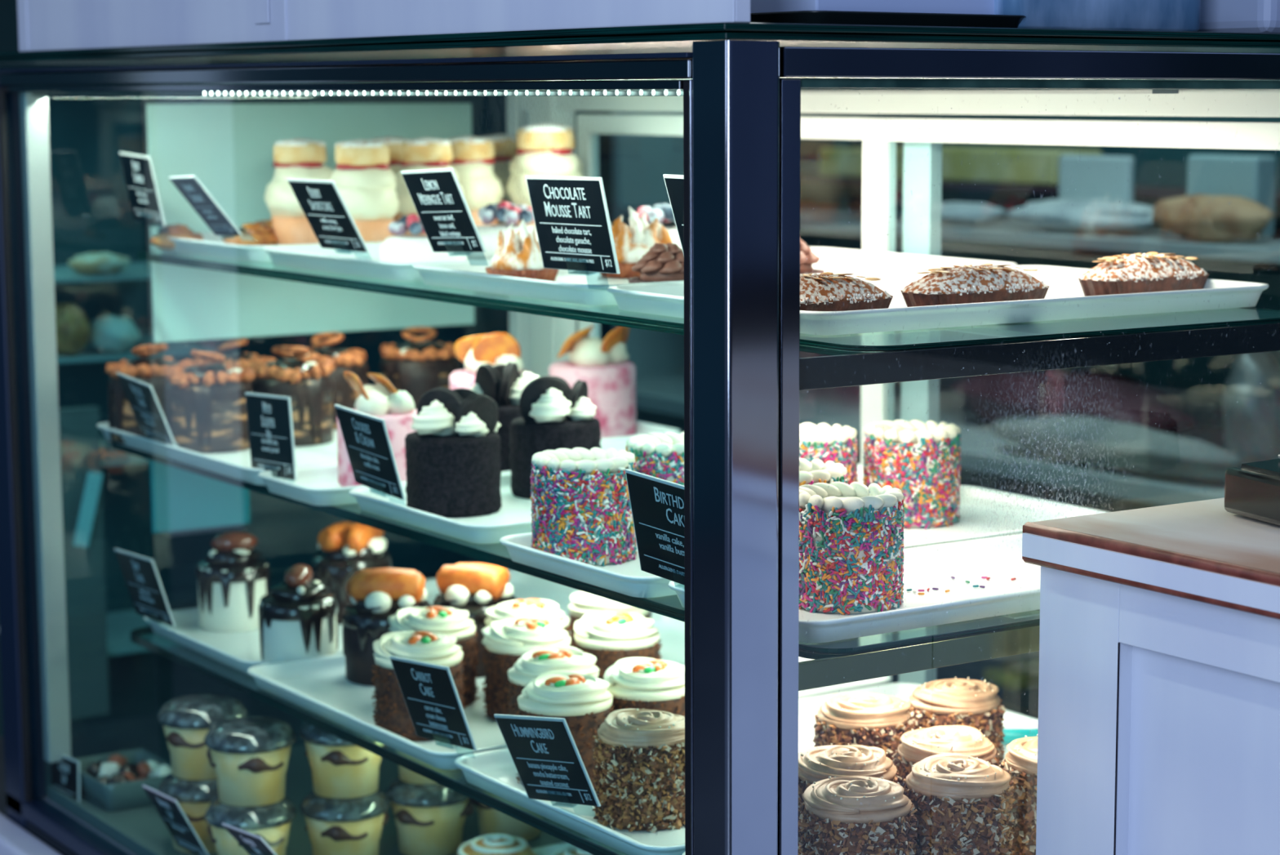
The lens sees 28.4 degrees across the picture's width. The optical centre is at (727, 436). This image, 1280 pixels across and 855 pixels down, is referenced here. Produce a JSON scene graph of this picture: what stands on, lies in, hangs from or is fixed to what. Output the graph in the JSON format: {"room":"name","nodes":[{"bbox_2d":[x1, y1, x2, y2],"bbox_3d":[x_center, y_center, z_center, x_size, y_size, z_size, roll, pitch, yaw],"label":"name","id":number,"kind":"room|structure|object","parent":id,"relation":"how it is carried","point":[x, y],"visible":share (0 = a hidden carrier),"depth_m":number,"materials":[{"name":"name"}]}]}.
{"room":"food shop","nodes":[
{"label":"food shop","id":0,"kind":"room"},
{"bbox_2d":[0,565,508,817],"bbox_3d":[0.000,1.059,2.060,10.000,0.050,10.000,-5,9,-35],"label":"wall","id":1,"kind":"structure","parent":0,"point":[174,680],"depth_m":5.33,"materials":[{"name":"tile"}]},
{"bbox_2d":[0,72,217,737],"bbox_3d":[-1.052,-0.038,4.247,0.293,1.140,0.360,-5,9,-35],"label":"glass panel","id":2,"kind":"object","parent":1,"relation":"on","point":[112,677],"visible":0.3,"depth_m":4.35,"materials":[{"name":"grey"}]},
{"bbox_2d":[0,22,1279,854],"bbox_3d":[-0.212,0.207,2.940,0.880,1.304,1.980,-5,9,-35],"label":"display case","id":3,"kind":"object","parent":1,"relation":"on","point":[742,126],"visible":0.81,"depth_m":2.40,"materials":[{"name":"metal"}]},
{"bbox_2d":[74,749,172,811],"bbox_3d":[-0.782,0.442,3.281,0.110,0.046,0.150,-5,9,-35],"label":"plastic tub","id":4,"kind":"object","parent":3,"relation":"on","point":[113,781],"visible":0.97,"depth_m":3.25,"materials":[{"name":"grey"}]},
{"bbox_2d":[119,151,165,226],"bbox_3d":[-0.732,-0.305,3.201,0.040,0.109,0.103,-5,9,-35],"label":"price card","id":5,"kind":"object","parent":3,"relation":"on","point":[138,169],"visible":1,"depth_m":3.19,"materials":[{"name":"paper"}]},
{"bbox_2d":[116,372,177,445],"bbox_3d":[-0.706,-0.025,3.120,0.058,0.102,0.114,-5,9,-35],"label":"price card","id":6,"kind":"object","parent":3,"relation":"on","point":[142,399],"visible":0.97,"depth_m":3.10,"materials":[{"name":"paper"}]},
{"bbox_2d":[158,772,218,853],"bbox_3d":[-0.634,0.450,3.056,0.105,0.088,0.106,3,8,22],"label":"cup","id":7,"kind":"object","parent":3,"relation":"on","point":[194,797],"visible":0.41,"depth_m":3.01,"materials":[{"name":"yellow"}]},
{"bbox_2d":[157,693,246,779],"bbox_3d":[-0.632,0.361,3.045,0.105,0.088,0.106,3,8,22],"label":"cup","id":8,"kind":"object","parent":7,"relation":"on","point":[186,720],"visible":0.77,"depth_m":3.01,"materials":[{"name":"yellow"}]},
{"bbox_2d":[168,175,242,239],"bbox_3d":[-0.608,-0.270,2.997,0.086,0.081,0.076,-5,9,-31],"label":"price card","id":9,"kind":"object","parent":3,"relation":"on","point":[193,190],"visible":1,"depth_m":2.98,"materials":[{"name":"paper"}]},
{"bbox_2d":[204,795,297,854],"bbox_3d":[-0.555,0.465,2.944,0.105,0.088,0.106,-4,9,-28],"label":"cup","id":10,"kind":"object","parent":3,"relation":"on","point":[272,822],"visible":0.8,"depth_m":2.91,"materials":[{"name":"yellow"}]},
{"bbox_2d":[203,715,296,806],"bbox_3d":[-0.553,0.377,2.933,0.105,0.088,0.106,-4,9,-28],"label":"cup","id":11,"kind":"object","parent":10,"relation":"on","point":[249,756],"visible":1,"depth_m":2.90,"materials":[{"name":"yellow"}]},
{"bbox_2d":[151,231,383,262],"bbox_3d":[-0.448,-0.253,3.287,0.522,0.021,0.325,-5,9,-35],"label":"tray","id":12,"kind":"object","parent":3,"relation":"on","point":[212,245],"visible":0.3,"depth_m":3.10,"materials":[{"name":"white plastic"}]},
{"bbox_2d":[263,137,333,244],"bbox_3d":[-0.542,-0.308,3.217,0.095,0.142,0.093,-7,10,-40],"label":"shortcake","id":13,"kind":"object","parent":12,"relation":"on","point":[296,157],"visible":0.77,"depth_m":3.19,"materials":[{"name":"beige food"}]},
{"bbox_2d":[329,138,398,242],"bbox_3d":[-0.452,-0.295,3.122,0.093,0.142,0.095,1,8,9],"label":"shortcake","id":14,"kind":"object","parent":12,"relation":"on","point":[362,175],"visible":0.74,"depth_m":3.09,"materials":[{"name":"beige"}]},
{"bbox_2d":[395,137,463,235],"bbox_3d":[-0.388,-0.315,3.263,0.095,0.142,0.093,3,8,19],"label":"shortcake","id":15,"kind":"object","parent":12,"relation":"on","point":[424,153],"visible":0.41,"depth_m":3.23,"materials":[{"name":"beige"}]},
{"bbox_2d":[447,135,503,225],"bbox_3d":[-0.346,-0.330,3.377,0.095,0.142,0.093,-4,9,-27],"label":"shortcake","id":16,"kind":"object","parent":12,"relation":"on","point":[473,157],"visible":0.61,"depth_m":3.34,"materials":[{"name":"beige"}]},
{"bbox_2d":[506,123,582,224],"bbox_3d":[-0.242,-0.338,3.374,0.107,0.159,0.109,-2,8,-17],"label":"shortcake","id":17,"kind":"object","parent":12,"relation":"on","point":[544,148],"visible":0.56,"depth_m":3.34,"materials":[{"name":"beige"}]},
{"bbox_2d":[244,391,297,480],"bbox_3d":[-0.510,0.009,2.861,0.023,0.119,0.122,-5,9,-35],"label":"price card","id":18,"kind":"object","parent":3,"relation":"on","point":[269,416],"visible":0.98,"depth_m":2.85,"materials":[{"name":"paper"}]},
{"bbox_2d":[298,788,390,854],"bbox_3d":[-0.450,0.461,2.978,0.106,0.088,0.105,-6,10,-37],"label":"cup","id":19,"kind":"object","parent":3,"relation":"on","point":[348,825],"visible":0.87,"depth_m":2.94,"materials":[{"name":"yellow"}]},
{"bbox_2d":[298,714,388,798],"bbox_3d":[-0.449,0.372,2.968,0.106,0.088,0.105,-6,10,-37],"label":"cup","id":20,"kind":"object","parent":19,"relation":"on","point":[341,768],"visible":0.59,"depth_m":2.93,"materials":[{"name":"yellow"}]},
{"bbox_2d":[144,568,581,675],"bbox_3d":[-0.420,0.235,3.262,0.580,0.021,0.345,-5,9,-35],"label":"tray","id":21,"kind":"object","parent":3,"relation":"on","point":[240,651],"visible":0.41,"depth_m":3.21,"materials":[{"name":"white plastic"}]},
{"bbox_2d":[114,547,175,626],"bbox_3d":[-0.718,0.195,3.155,0.048,0.105,0.126,-5,9,-35],"label":"price card","id":22,"kind":"object","parent":21,"relation":"on","point":[144,587],"visible":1,"depth_m":3.14,"materials":[{"name":"paper"}]},
{"bbox_2d":[195,531,270,631],"bbox_3d":[-0.636,0.183,3.250,0.094,0.122,0.094,6,10,37],"label":"cake","id":23,"kind":"object","parent":21,"relation":"on","point":[233,579],"visible":0.96,"depth_m":3.22,"materials":[{"name":"beige food"}]},
{"bbox_2d":[257,563,338,661],"bbox_3d":[-0.513,0.214,3.019,0.094,0.122,0.094,-5,9,-31],"label":"cake","id":24,"kind":"object","parent":21,"relation":"on","point":[299,617],"visible":0.94,"depth_m":2.99,"materials":[{"name":"beige food"}]},
{"bbox_2d":[311,520,392,624],"bbox_3d":[-0.491,0.174,3.300,0.105,0.126,0.105,0,8,3],"label":"cake","id":25,"kind":"object","parent":21,"relation":"on","point":[345,548],"visible":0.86,"depth_m":3.26,"materials":[{"name":"black food"}]},
{"bbox_2d":[262,242,490,280],"bbox_3d":[-0.243,-0.214,2.997,0.522,0.021,0.360,-5,9,-35],"label":"tray","id":26,"kind":"object","parent":3,"relation":"on","point":[312,257],"visible":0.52,"depth_m":2.86,"materials":[{"name":"white plastic"}]},
{"bbox_2d":[286,177,368,253],"bbox_3d":[-0.425,-0.235,2.751,0.065,0.090,0.113,-5,9,-35],"label":"price card","id":27,"kind":"object","parent":26,"relation":"on","point":[322,202],"visible":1,"depth_m":2.74,"materials":[{"name":"paper"}]},
{"bbox_2d":[379,213,466,262],"bbox_3d":[-0.353,-0.229,2.939,0.102,0.059,0.104,6,10,37],"label":"meringue","id":28,"kind":"object","parent":26,"relation":"on","point":[411,248],"visible":0.51,"depth_m":2.90,"materials":[{"name":"white"}]},
{"bbox_2d":[467,200,537,258],"bbox_3d":[-0.262,-0.253,3.088,0.118,0.068,0.120,-1,8,-8],"label":"meringue","id":29,"kind":"object","parent":26,"relation":"on","point":[508,212],"visible":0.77,"depth_m":3.05,"materials":[{"name":"white"}]},
{"bbox_2d":[17,0,750,51],"bbox_3d":[-0.430,-0.500,2.485,0.018,0.220,1.536,-5,9,-35],"label":"wall","id":30,"kind":"structure","parent":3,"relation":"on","point":[42,24],"depth_m":2.45,"materials":[{"name":"paint"}]},
{"bbox_2d":[97,420,680,484],"bbox_3d":[-0.438,-0.002,3.242,0.595,0.021,0.511,-5,9,-35],"label":"tray","id":31,"kind":"object","parent":3,"relation":"on","point":[235,464],"visible":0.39,"depth_m":3.10,"materials":[{"name":"white plastic"}]},
{"bbox_2d":[104,343,193,444],"bbox_3d":[-0.741,-0.057,3.245,0.111,0.124,0.112,-7,10,-42],"label":"chocolate cake","id":32,"kind":"object","parent":31,"relation":"on","point":[152,371],"visible":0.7,"depth_m":3.21,"materials":[{"name":"black food"}]},
{"bbox_2d":[164,349,254,453],"bbox_3d":[-0.652,-0.047,3.169,0.111,0.124,0.112,7,11,43],"label":"chocolate cake","id":33,"kind":"object","parent":31,"relation":"on","point":[206,406],"visible":0.98,"depth_m":3.13,"materials":[{"name":"black food"}]},
{"bbox_2d":[248,346,335,446],"bbox_3d":[-0.558,-0.054,3.227,0.112,0.124,0.112,0,8,3],"label":"chocolate cake","id":34,"kind":"object","parent":31,"relation":"on","point":[309,385],"visible":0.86,"depth_m":3.19,"materials":[{"name":"black food"}]},
{"bbox_2d":[283,331,368,429],"bbox_3d":[-0.534,-0.076,3.387,0.111,0.124,0.112,6,10,40],"label":"chocolate cake","id":35,"kind":"object","parent":31,"relation":"on","point":[353,360],"visible":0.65,"depth_m":3.35,"materials":[{"name":"black food"}]},
{"bbox_2d":[379,326,460,409],"bbox_3d":[-0.420,-0.087,3.465,0.112,0.124,0.112,-1,8,-6],"label":"chocolate cake","id":36,"kind":"object","parent":31,"relation":"on","point":[417,366],"visible":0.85,"depth_m":3.42,"materials":[{"name":"black food"}]},
{"bbox_2d":[449,332,533,389],"bbox_3d":[-0.299,-0.064,3.212,0.108,0.145,0.108,-4,8,-25],"label":"cake","id":37,"kind":"object","parent":31,"relation":"on","point":[498,348],"visible":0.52,"depth_m":3.18,"materials":[{"name":"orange food"}]},
{"bbox_2d":[548,324,635,438],"bbox_3d":[-0.175,-0.076,3.278,0.113,0.152,0.113,0,8,2],"label":"cake","id":38,"kind":"object","parent":31,"relation":"on","point":[611,380],"visible":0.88,"depth_m":3.24,"materials":[{"name":"pink food"}]},
{"bbox_2d":[385,774,475,854],"bbox_3d":[-0.358,0.453,3.038,0.105,0.088,0.106,-6,10,-36],"label":"cup","id":39,"kind":"object","parent":3,"relation":"on","point":[429,819],"visible":0.84,"depth_m":3.00,"materials":[{"name":"yellow"}]},
{"bbox_2d":[257,432,680,506],"bbox_3d":[-0.245,0.037,2.959,0.605,0.021,0.166,-5,9,-35],"label":"tray","id":40,"kind":"object","parent":3,"relation":"on","point":[319,485],"visible":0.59,"depth_m":2.82,"materials":[{"name":"white plastic"}]},
{"bbox_2d":[337,370,417,486],"bbox_3d":[-0.395,-0.011,2.874,0.098,0.132,0.098,7,11,43],"label":"cake","id":41,"kind":"object","parent":40,"relation":"on","point":[381,400],"visible":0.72,"depth_m":2.84,"materials":[{"name":"pink food"}]},
{"bbox_2d":[469,361,538,471],"bbox_3d":[-0.260,-0.022,2.954,0.102,0.132,0.105,-6,10,-36],"label":"cake","id":42,"kind":"object","parent":40,"relation":"on","point":[503,383],"visible":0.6,"depth_m":2.92,"materials":[{"name":"black food"}]},
{"bbox_2d":[247,611,892,769],"bbox_3d":[-0.184,0.283,2.911,0.598,0.021,0.485,-5,9,-35],"label":"tray","id":43,"kind":"object","parent":3,"relation":"on","point":[320,686],"visible":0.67,"depth_m":2.85,"materials":[{"name":"white plastic"}]},
{"bbox_2d":[342,567,431,685],"bbox_3d":[-0.397,0.218,2.959,0.107,0.129,0.107,-1,8,-6],"label":"cake","id":44,"kind":"object","parent":43,"relation":"on","point":[376,594],"visible":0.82,"depth_m":2.92,"materials":[{"name":"black food"}]},
{"bbox_2d":[370,631,466,741],"bbox_3d":[-0.331,0.264,2.708,0.102,0.106,0.103,6,10,38],"label":"cake","id":45,"kind":"object","parent":43,"relation":"on","point":[392,714],"visible":0.63,"depth_m":2.68,"materials":[{"name":"brown food"}]},
{"bbox_2d":[387,605,479,706],"bbox_3d":[-0.330,0.246,2.840,0.102,0.106,0.103,4,9,26],"label":"cake","id":46,"kind":"object","parent":43,"relation":"on","point":[449,621],"visible":0.46,"depth_m":2.82,"materials":[{"name":"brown food"}]},
{"bbox_2d":[431,562,516,677],"bbox_3d":[-0.300,0.214,3.002,0.105,0.126,0.105,2,8,14],"label":"cake","id":47,"kind":"object","parent":43,"relation":"on","point":[473,588],"visible":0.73,"depth_m":2.96,"materials":[{"name":"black food"}]},
{"bbox_2d":[481,617,571,720],"bbox_3d":[-0.220,0.254,2.779,0.102,0.106,0.103,0,8,4],"label":"cake","id":48,"kind":"object","parent":43,"relation":"on","point":[505,642],"visible":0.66,"depth_m":2.75,"materials":[{"name":"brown food"}]},
{"bbox_2d":[504,644,599,715],"bbox_3d":[-0.180,0.275,2.627,0.103,0.106,0.102,1,8,11],"label":"cake","id":49,"kind":"object","parent":43,"relation":"on","point":[531,664],"visible":0.34,"depth_m":2.60,"materials":[{"name":"white food"}]},
{"bbox_2d":[572,612,662,679],"bbox_3d":[-0.122,0.250,2.805,0.103,0.106,0.102,-7,10,-40],"label":"cake","id":50,"kind":"object","parent":43,"relation":"on","point":[611,637],"visible":0.46,"depth_m":2.77,"materials":[{"name":"white food"}]},
{"bbox_2d":[349,463,863,543],"bbox_3d":[-0.097,0.062,2.773,0.578,0.021,0.298,-5,9,-35],"label":"tray","id":51,"kind":"object","parent":3,"relation":"on","point":[514,517],"visible":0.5,"depth_m":2.63,"materials":[{"name":"white plastic"}]},
{"bbox_2d":[334,404,405,500],"bbox_3d":[-0.365,0.023,2.639,0.047,0.106,0.115,-5,9,-35],"label":"price card","id":52,"kind":"object","parent":51,"relation":"on","point":[366,437],"visible":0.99,"depth_m":2.63,"materials":[{"name":"paper"}]},
{"bbox_2d":[404,386,502,517],"bbox_3d":[-0.290,0.014,2.688,0.105,0.132,0.102,-2,8,-15],"label":"cake","id":53,"kind":"object","parent":51,"relation":"on","point":[453,464],"visible":0.99,"depth_m":2.65,"materials":[{"name":"black food"}]},
{"bbox_2d":[509,375,601,498],"bbox_3d":[-0.190,-0.002,2.803,0.102,0.132,0.105,7,10,40],"label":"cake","id":54,"kind":"object","parent":51,"relation":"on","point":[555,415],"visible":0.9,"depth_m":2.77,"materials":[{"name":"black food"}]},
{"bbox_2d":[139,249,1279,345],"bbox_3d":[-0.115,-0.171,2.797,0.530,0.009,1.546,-5,9,-35],"label":"glass shelf","id":55,"kind":"object","parent":3,"relation":"attached to","point":[1244,326],"depth_m":2.26,"materials":[{"name":"glass"}]},
{"bbox_2d":[412,247,1017,305],"bbox_3d":[-0.012,-0.173,2.694,0.552,0.021,0.375,-5,9,-35],"label":"tray","id":56,"kind":"object","parent":3,"relation":"on","point":[590,289],"visible":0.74,"depth_m":2.66,"materials":[{"name":"white plastic"}]},
{"bbox_2d":[400,168,486,254],"bbox_3d":[-0.277,-0.220,2.543,0.058,0.102,0.112,-5,9,-35],"label":"price card","id":57,"kind":"object","parent":56,"relation":"on","point":[437,197],"visible":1,"depth_m":2.53,"materials":[{"name":"paper"}]},
{"bbox_2d":[484,218,558,280],"bbox_3d":[-0.217,-0.196,2.673,0.078,0.066,0.078,6,10,38],"label":"tart","id":58,"kind":"object","parent":56,"relation":"on","point":[516,255],"visible":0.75,"depth_m":2.65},
{"bbox_2d":[600,206,672,278],"bbox_3d":[-0.099,-0.212,2.754,0.089,0.076,0.090,-7,10,-42],"label":"tart","id":59,"kind":"object","parent":56,"relation":"on","point":[633,242],"visible":0.55,"depth_m":2.73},
{"bbox_2d":[627,242,684,283],"bbox_3d":[-0.061,-0.167,2.516,0.077,0.050,0.077,5,9,32],"label":"tart","id":60,"kind":"object","parent":56,"relation":"on","point":[662,262],"visible":0.7,"depth_m":2.50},
{"bbox_2d":[454,682,1038,854],"bbox_3d":[0.070,0.331,2.550,0.598,0.021,0.385,-5,9,-35],"label":"tray","id":61,"kind":"object","parent":3,"relation":"on","point":[495,771],"visible":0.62,"depth_m":2.46,"materials":[{"name":"white plastic"}]},
{"bbox_2d":[389,655,476,750],"bbox_3d":[-0.285,0.270,2.522,0.048,0.109,0.130,-5,9,-35],"label":"price card","id":62,"kind":"object","parent":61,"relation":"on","point":[431,696],"visible":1,"depth_m":2.51,"materials":[{"name":"paper"}]},
{"bbox_2d":[493,713,600,806],"bbox_3d":[-0.159,0.301,2.341,0.052,0.113,0.141,-5,9,-35],"label":"price card","id":63,"kind":"object","parent":61,"relation":"on","point":[545,755],"visible":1,"depth_m":2.33,"materials":[{"name":"paper"}]},
{"bbox_2d":[515,670,615,787],"bbox_3d":[-0.161,0.290,2.511,0.103,0.106,0.102,-1,8,-6],"label":"cake","id":64,"kind":"object","parent":61,"relation":"on","point":[584,700],"visible":0.53,"depth_m":2.48,"materials":[{"name":"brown food"}]},
{"bbox_2d":[591,708,684,832],"bbox_3d":[-0.078,0.311,2.380,0.102,0.104,0.101,-3,8,-18],"label":"cake","id":65,"kind":"object","parent":61,"relation":"on","point":[638,756],"visible":0.86,"depth_m":2.34,"materials":[{"name":"beige food"}]},
{"bbox_2d":[603,657,684,716],"bbox_3d":[-0.080,0.282,2.573,0.103,0.106,0.102,-3,8,-23],"label":"cake","id":66,"kind":"object","parent":61,"relation":"on","point":[635,682],"visible":0.38,"depth_m":2.54,"materials":[{"name":"beige food"}]},
{"bbox_2d":[812,692,915,764],"bbox_3d":[0.131,0.302,2.448,0.102,0.104,0.101,-7,10,-41],"label":"cake","id":67,"kind":"object","parent":61,"relation":"on","point":[868,719],"visible":0.44,"depth_m":2.41,"materials":[{"name":"beige food"}]},
{"bbox_2d":[907,676,1006,767],"bbox_3d":[0.224,0.295,2.506,0.101,0.104,0.102,-1,8,-8],"label":"cake","id":68,"kind":"object","parent":61,"relation":"on","point":[976,704],"visible":0.47,"depth_m":2.47,"materials":[{"name":"beige food"}]},
{"bbox_2d":[498,484,1108,597],"bbox_3d":[0.089,0.099,2.494,0.595,0.021,0.265,-5,9,-35],"label":"tray","id":69,"kind":"object","parent":3,"relation":"on","point":[984,513],"visible":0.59,"depth_m":2.52,"materials":[{"name":"white plastic"}]},
{"bbox_2d":[529,447,637,566],"bbox_3d":[-0.138,0.068,2.416,0.102,0.103,0.102,-6,10,-38],"label":"cake","id":70,"kind":"object","parent":69,"relation":"on","point":[581,511],"visible":0.85,"depth_m":2.38,"materials":[{"name":"multicoloured food"}]},
{"bbox_2d":[625,431,684,484],"bbox_3d":[-0.052,0.053,2.527,0.102,0.103,0.102,1,8,6],"label":"cake","id":71,"kind":"object","parent":69,"relation":"on","point":[660,455],"visible":0.16,"depth_m":2.48,"materials":[{"name":"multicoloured food"}]},
{"bbox_2d":[799,422,857,484],"bbox_3d":[0.083,0.043,2.601,0.102,0.103,0.102,6,10,38],"label":"cake","id":72,"kind":"object","parent":69,"relation":"on","point":[837,443],"visible":0.22,"depth_m":2.56,"materials":[{"name":"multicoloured food"}]},
{"bbox_2d":[862,419,961,528],"bbox_3d":[0.191,0.040,2.624,0.102,0.103,0.102,4,8,25],"label":"cake","id":73,"kind":"object","parent":69,"relation":"on","point":[913,455],"visible":0.84,"depth_m":2.58,"materials":[{"name":"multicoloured food"}]},
{"bbox_2d":[668,533,1040,642],"bbox_3d":[0.239,0.127,2.289,0.585,0.021,0.222,-5,9,-35],"label":"tray","id":74,"kind":"object","parent":3,"relation":"on","point":[999,558],"visible":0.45,"depth_m":2.24,"materials":[{"name":"white plastic"}]},
{"bbox_2d":[625,468,684,585],"bbox_3d":[-0.032,0.091,2.150,0.039,0.114,0.153,-5,9,-35],"label":"price card","id":75,"kind":"object","parent":74,"relation":"on","point":[657,504],"visible":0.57,"depth_m":2.17,"materials":[{"name":"paper"}]},
{"bbox_2d":[799,481,904,614],"bbox_3d":[0.102,0.097,2.197,0.102,0.103,0.102,-2,8,-13],"label":"cake","id":76,"kind":"object","parent":74,"relation":"on","point":[868,547],"visible":0.86,"depth_m":2.16,"materials":[{"name":"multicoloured food"}]},
{"bbox_2d":[749,10,1026,27],"bbox_3d":[0.104,-0.346,2.116,0.232,0.012,0.200,-5,9,-35],"label":"serving tray","id":77,"kind":"object","parent":3,"relation":"on","point":[823,17],"visible":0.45,"depth_m":2.02,"materials":[{"name":"black"}]},
{"bbox_2d":[750,0,994,14],"bbox_3d":[0.118,-0.393,2.114,0.208,0.100,0.130,-5,9,-35],"label":"box","id":78,"kind":"object","parent":77,"relation":"on","point":[955,6],"visible":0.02,"depth_m":2.06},
{"bbox_2d":[606,265,1269,335],"bbox_3d":[0.201,-0.132,2.385,0.550,0.021,0.350,-5,9,-35],"label":"tray","id":79,"kind":"object","parent":3,"relation":"on","point":[1064,298],"visible":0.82,"depth_m":2.29,"materials":[{"name":"white plastic"}]},
{"bbox_2d":[525,175,620,275],"bbox_3d":[-0.137,-0.189,2.357,0.040,0.108,0.135,-5,9,-35],"label":"price card","id":80,"kind":"object","parent":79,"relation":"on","point":[571,214],"visible":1,"depth_m":2.35,"materials":[{"name":"black plastic"}]},
{"bbox_2d":[800,271,893,311],"bbox_3d":[0.075,-0.117,2.163,0.153,0.045,0.061,-6,9,-36],"label":"cake","id":81,"kind":"object","parent":79,"relation":"on","point":[826,291],"visible":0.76,"depth_m":2.15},
{"bbox_2d":[900,262,1049,306],"bbox_3d":[0.224,-0.133,2.280,0.153,0.045,0.061,-5,9,-33],"label":"cake","id":82,"kind":"object","parent":79,"relation":"on","point":[957,284],"visible":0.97,"depth_m":2.25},
{"bbox_2d":[1077,252,1208,296],"bbox_3d":[0.402,-0.154,2.440,0.153,0.045,0.060,-6,10,-36],"label":"cake","id":83,"kind":"object","parent":79,"relation":"on","point":[1149,272],"visible":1,"depth_m":2.41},
{"bbox_2d":[994,0,1200,31],"bbox_3d":[0.286,-0.403,2.215,0.228,0.100,0.155,-5,9,-35],"label":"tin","id":84,"kind":"object","parent":3,"relation":"on","point":[1110,15],"visible":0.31,"depth_m":2.15,"materials":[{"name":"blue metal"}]},
{"bbox_2d":[1196,0,1279,33],"bbox_3d":[0.485,-0.407,2.315,0.100,0.080,0.120,-5,9,-35],"label":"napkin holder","id":85,"kind":"object","parent":3,"relation":"on","point":[1215,15],"visible":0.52,"depth_m":2.27,"materials":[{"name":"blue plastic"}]},
{"bbox_3d":[0.247,0.364,2.306,0.590,0.021,0.200,-5,9,-35],"label":"tray","id":86,"kind":"object","parent":3,"relation":"on","visible":0},
{"bbox_2d":[797,742,902,854],"bbox_3d":[0.105,0.330,2.247,0.101,0.104,0.102,3,8,23],"label":"cake","id":87,"kind":"object","parent":86,"relation":"on","point":[816,763],"visible":0.37,"depth_m":2.22,"materials":[{"name":"beige food"}]},
{"bbox_2d":[798,775,917,854],"bbox_3d":[0.110,0.344,2.139,0.102,0.104,0.101,-1,8,-9],"label":"cake","id":88,"kind":"object","parent":86,"relation":"on","point":[858,815],"visible":1,"depth_m":2.11,"materials":[{"name":"beige food"}]},
{"bbox_2d":[892,724,999,787],"bbox_3d":[0.201,0.321,2.313,0.101,0.104,0.102,-2,8,-16],"label":"cake","id":89,"kind":"object","parent":86,"relation":"on","point":[917,744],"visible":0.29,"depth_m":2.29,"materials":[{"name":"beige food"}]},
{"bbox_2d":[901,753,1015,854],"bbox_3d":[0.201,0.335,2.210,0.102,0.104,0.101,3,8,22],"label":"cake","id":90,"kind":"object","parent":86,"relation":"on","point":[970,813],"visible":0.88,"depth_m":2.17,"materials":[{"name":"beige food"}]},
{"bbox_2d":[998,734,1037,854],"bbox_3d":[0.295,0.325,2.281,0.101,0.104,0.102,0,8,1],"label":"cake","id":91,"kind":"object","parent":86,"relation":"on","point":[1020,762],"visible":0.12,"depth_m":2.25,"materials":[{"name":"beige food"}]},
{"bbox_2d":[611,77,1279,718],"bbox_3d":[0.883,-0.090,3.960,0.580,1.680,3.530,-5,9,-35],"label":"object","id":92,"kind":"object","parent":1,"relation":"on","point":[640,162],"visible":0.18,"depth_m":4.69,"materials":[{"name":"grey"}]},
{"bbox_2d":[896,145,1102,186],"bbox_3d":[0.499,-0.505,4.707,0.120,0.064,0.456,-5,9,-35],"label":"wall","id":93,"kind":"structure","parent":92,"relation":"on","point":[966,164],"depth_m":4.61,"materials":[{"name":"paint"}]},
{"bbox_2d":[952,370,1195,433],"bbox_3d":[0.591,-0.059,4.356,0.204,0.114,0.546,-5,9,-35],"label":"bread loaf","id":94,"kind":"object","parent":92,"relation":"on","point":[1035,393],"visible":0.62,"depth_m":4.26,"materials":[{"name":"food"}]},
{"bbox_2d":[1002,199,1154,232],"bbox_3d":[0.601,-0.373,4.260,0.168,0.055,0.365,-5,9,-35],"label":"bread loaf","id":95,"kind":"object","parent":92,"relation":"on","point":[1082,215],"visible":0.95,"depth_m":4.18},
{"bbox_2d":[1058,154,1134,203],"bbox_3d":[0.632,-0.429,4.339,0.020,0.106,0.176,-5,9,-35],"label":"plastic tub","id":96,"kind":"object","parent":92,"relation":"on","point":[1106,177],"visible":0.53,"depth_m":4.32,"materials":[{"name":"grey"}]},
{"bbox_2d":[990,414,1244,479],"bbox_3d":[0.601,0.011,3.985,0.110,0.076,0.572,-5,9,-35],"label":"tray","id":97,"kind":"object","parent":92,"relation":"on","point":[1135,447],"visible":0.96,"depth_m":3.91,"materials":[{"name":"grey fabric"}]},
{"bbox_2d":[1151,194,1275,242],"bbox_3d":[0.765,-0.343,3.968,0.097,0.073,0.259,-5,9,-35],"label":"bread loaf","id":98,"kind":"object","parent":92,"relation":"on","point":[1197,217],"visible":1,"depth_m":3.93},
{"bbox_2d":[1186,154,1275,240],"bbox_3d":[0.807,-0.384,4.057,0.050,0.133,0.155,-5,9,-35],"label":"box","id":99,"kind":"object","parent":92,"relation":"on","point":[1251,177],"visible":0.64,"depth_m":4.01,"materials":[{"name":"cardboard"}]},
{"bbox_2d":[1221,351,1279,463],"bbox_3d":[0.828,-0.042,3.939,0.116,0.192,0.122,2,8,12],"label":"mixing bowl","id":100,"kind":"object","parent":92,"relation":"on","point":[1251,424],"visible":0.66,"depth_m":3.90,"materials":[{"name":"grey metal"}]},
{"bbox_2d":[1022,497,1279,854],"bbox_3d":[0.928,0.570,1.869,0.801,0.931,1.250,-5,9,-35],"label":"counter","id":101,"kind":"object","parent":1,"relation":"on","point":[1158,729],"depth_m":2.02,"materials":[{"name":"paint"}]},
{"bbox_2d":[1024,497,1279,586],"bbox_3d":[0.929,0.126,1.809,0.799,0.034,1.250,-5,9,-35],"label":"countertop","id":102,"kind":"structure","parent":101,"relation":"on","point":[1204,528],"depth_m":2.05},
{"bbox_2d":[1224,453,1279,525],"bbox_3d":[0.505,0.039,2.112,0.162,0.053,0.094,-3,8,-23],"label":"cash register","id":103,"kind":"object","parent":101,"relation":"on","point":[1251,490],"visible":1,"depth_m":2.08,"materials":[{"name":"black plastic"}]},
{"bbox_2d":[0,0,599,605],"bbox_3d":[-3.547,-0.664,4.928,7.700,2.600,0.100,-5,9,-35],"label":"wall","id":104,"kind":"structure","parent":0,"point":[286,533],"depth_m":6.65,"materials":[{"name":"paint"}]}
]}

